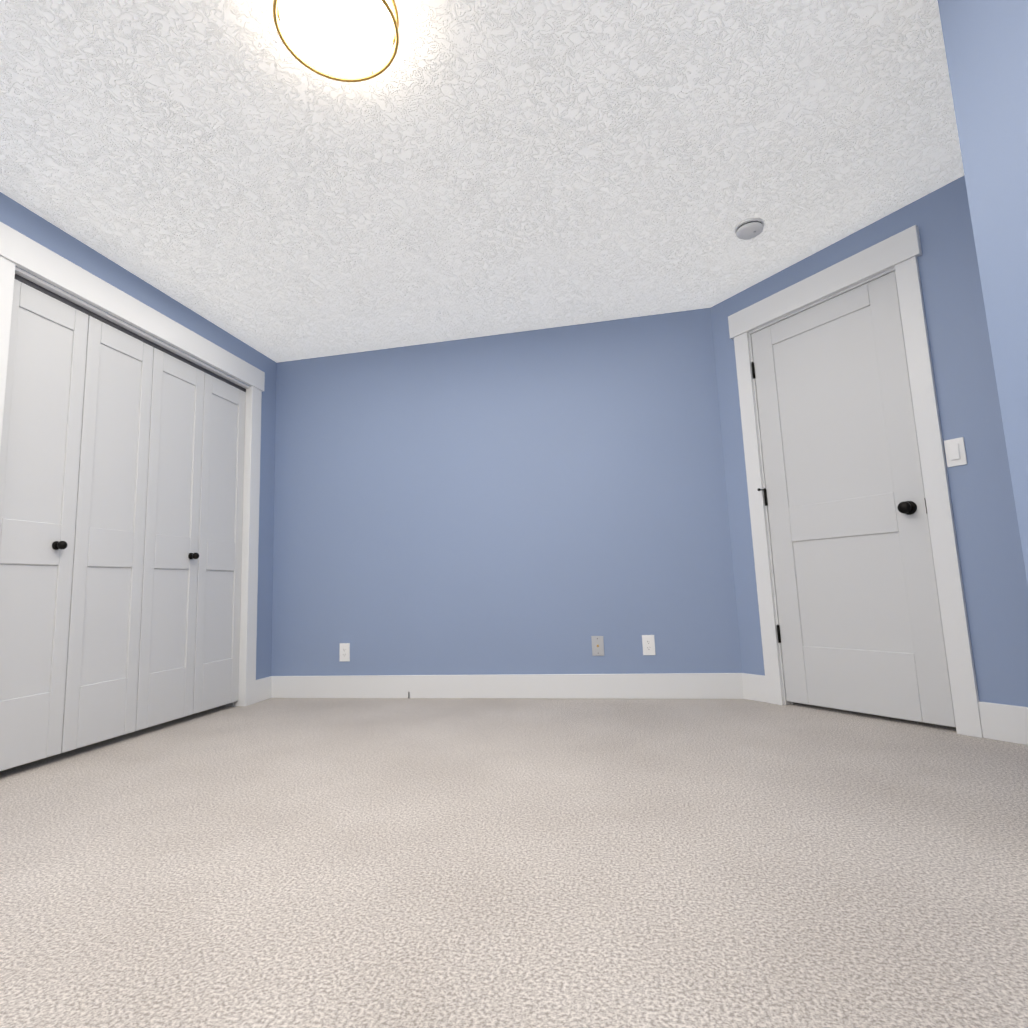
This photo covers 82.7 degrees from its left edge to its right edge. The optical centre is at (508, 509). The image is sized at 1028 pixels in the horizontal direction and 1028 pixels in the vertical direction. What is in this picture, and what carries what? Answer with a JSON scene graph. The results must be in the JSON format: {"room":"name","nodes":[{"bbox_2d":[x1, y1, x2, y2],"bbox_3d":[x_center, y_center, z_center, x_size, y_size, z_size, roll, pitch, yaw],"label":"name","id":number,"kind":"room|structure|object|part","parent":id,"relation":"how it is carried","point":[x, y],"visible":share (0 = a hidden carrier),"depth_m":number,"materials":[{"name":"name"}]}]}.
{"room":"empty bedroom","nodes":[
{"label":"empty bedroom","id":0,"kind":"room"},
{"bbox_2d":[0,192,276,679],"bbox_3d":[-2.214,-0.214,1.534,0.120,2.320,5.395,-4,-8,12],"label":"wall","id":1,"kind":"structure","parent":0,"point":[21,219],"depth_m":3.60,"materials":[{"name":"blue paint"}]},
{"bbox_2d":[0,279,245,770],"bbox_3d":[-1.854,0.124,2.988,0.084,2.004,1.526,-4,-8,12],"label":"bifold closet door","id":2,"kind":"structure","parent":1,"relation":"in","point":[121,483],"depth_m":2.79,"materials":[{"name":"white paint"}]},
{"bbox_2d":[0,222,264,706],"bbox_3d":[-1.881,0.043,3.005,0.147,2.180,1.756,-4,-8,12],"label":"trim","id":3,"kind":"structure","parent":1,"relation":"attached to","point":[36,259],"depth_m":3.14,"materials":[{"name":"white paint"}]},
{"bbox_2d":[0,0,963,362],"bbox_3d":[-0.227,-1.511,1.521,5.833,0.100,6.475,-4,-8,12],"label":"ceiling","id":4,"kind":"structure","parent":0,"point":[454,170],"depth_m":2.24,"materials":[{"name":"white paint"}]},
{"bbox_2d":[272,0,398,81],"bbox_3d":[-0.492,-1.399,1.676,0.346,0.062,0.346,-4,-8,12],"label":"ceiling light","id":5,"kind":"object","parent":4,"relation":"attached to","point":[349,37],"visible":1,"depth_m":1.68,"materials":[{"name":"white glass"}]},
{"bbox_2d":[734,218,763,239],"bbox_3d":[1.141,-1.324,2.769,0.132,0.039,0.132,-4,-8,12],"label":"smoke detector","id":6,"kind":"object","parent":4,"relation":"attached to","point":[749,228],"visible":1,"depth_m":2.74,"materials":[{"name":"white plastic"}]},
{"bbox_2d":[271,308,741,675],"bbox_3d":[-0.193,0.015,3.791,3.135,2.320,0.120,-4,-8,12],"label":"wall","id":7,"kind":"structure","parent":0,"point":[553,500],"depth_m":3.70,"materials":[{"name":"blue paint"}]},
{"bbox_2d":[340,643,349,660],"bbox_3d":[-1.069,0.930,3.796,0.070,0.115,0.009,-4,-8,12],"label":"electrical outlet","id":8,"kind":"object","parent":7,"relation":"attached to","point":[344,651],"visible":1,"depth_m":3.79,"materials":[{"name":"white plastic"}]},
{"bbox_2d":[591,636,603,655],"bbox_3d":[0.527,0.811,3.465,0.070,0.115,0.017,-4,-8,12],"label":"outlet plate","id":9,"kind":"object","parent":7,"relation":"attached to","point":[597,645],"visible":1,"depth_m":3.47,"materials":[{"name":"plastic"}]},
{"bbox_2d":[642,635,654,654],"bbox_3d":[0.816,0.793,3.410,0.070,0.115,0.009,-4,-8,12],"label":"electrical outlet","id":10,"kind":"object","parent":7,"relation":"attached to","point":[648,642],"visible":1,"depth_m":3.41,"materials":[{"name":"white plastic"}]},
{"bbox_2d":[0,698,1027,1027],"bbox_3d":[-0.139,0.885,1.198,5.833,0.100,6.475,-4,-8,12],"label":"floor","id":11,"kind":"structure","parent":0,"point":[388,862],"depth_m":1.38,"materials":[{"name":"carpet"}]},
{"bbox_2d":[711,176,1027,706],"bbox_3d":[1.716,-0.184,2.836,0.120,2.320,1.518,3,-9,-31],"label":"wall","id":12,"kind":"structure","parent":0,"point":[993,573],"depth_m":2.46,"materials":[{"name":"blue paint"}]},
{"bbox_2d":[255,673,1027,744],"bbox_3d":[-0.181,0.728,0.918,3.983,0.140,5.275,-4,-8,12],"label":"baseboard","id":13,"kind":"structure","parent":12,"relation":"attached to","point":[1004,722],"depth_m":3.48,"materials":[{"name":"white paint"}]},
{"bbox_2d":[751,271,955,726],"bbox_3d":[1.604,-0.047,2.874,0.097,2.026,0.774,3,-9,-31],"label":"door","id":14,"kind":"structure","parent":12,"relation":"in","point":[860,628],"depth_m":2.83,"materials":[{"name":"white paint"}]},
{"bbox_3d":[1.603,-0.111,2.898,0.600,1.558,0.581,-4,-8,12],"label":"knob","id":15,"kind":"part","parent":14,"relation":"part of","materials":[{"name":"black"}]},
{"bbox_2d":[728,225,982,737],"bbox_3d":[1.651,-0.110,2.910,0.147,2.197,0.997,3,-9,-31],"label":"door frame","id":16,"kind":"structure","parent":12,"relation":"attached to","point":[899,253],"depth_m":2.64,"materials":[{"name":"white paint"}]},
{"bbox_2d":[944,437,966,466],"bbox_3d":[1.875,-0.240,2.454,0.012,0.115,0.070,3,-9,-31],"label":"light switch","id":17,"kind":"object","parent":12,"relation":"attached to","point":[955,451],"visible":1,"depth_m":2.45,"materials":[{"name":"white plastic"}]},
{"bbox_2d":[937,0,1027,583],"bbox_3d":[0.903,-0.568,-0.228,0.120,2.320,3.422,-4,-8,12],"label":"wall","id":18,"kind":"structure","parent":0,"point":[986,45],"depth_m":1.39,"materials":[{"name":"blue paint"}]}
]}

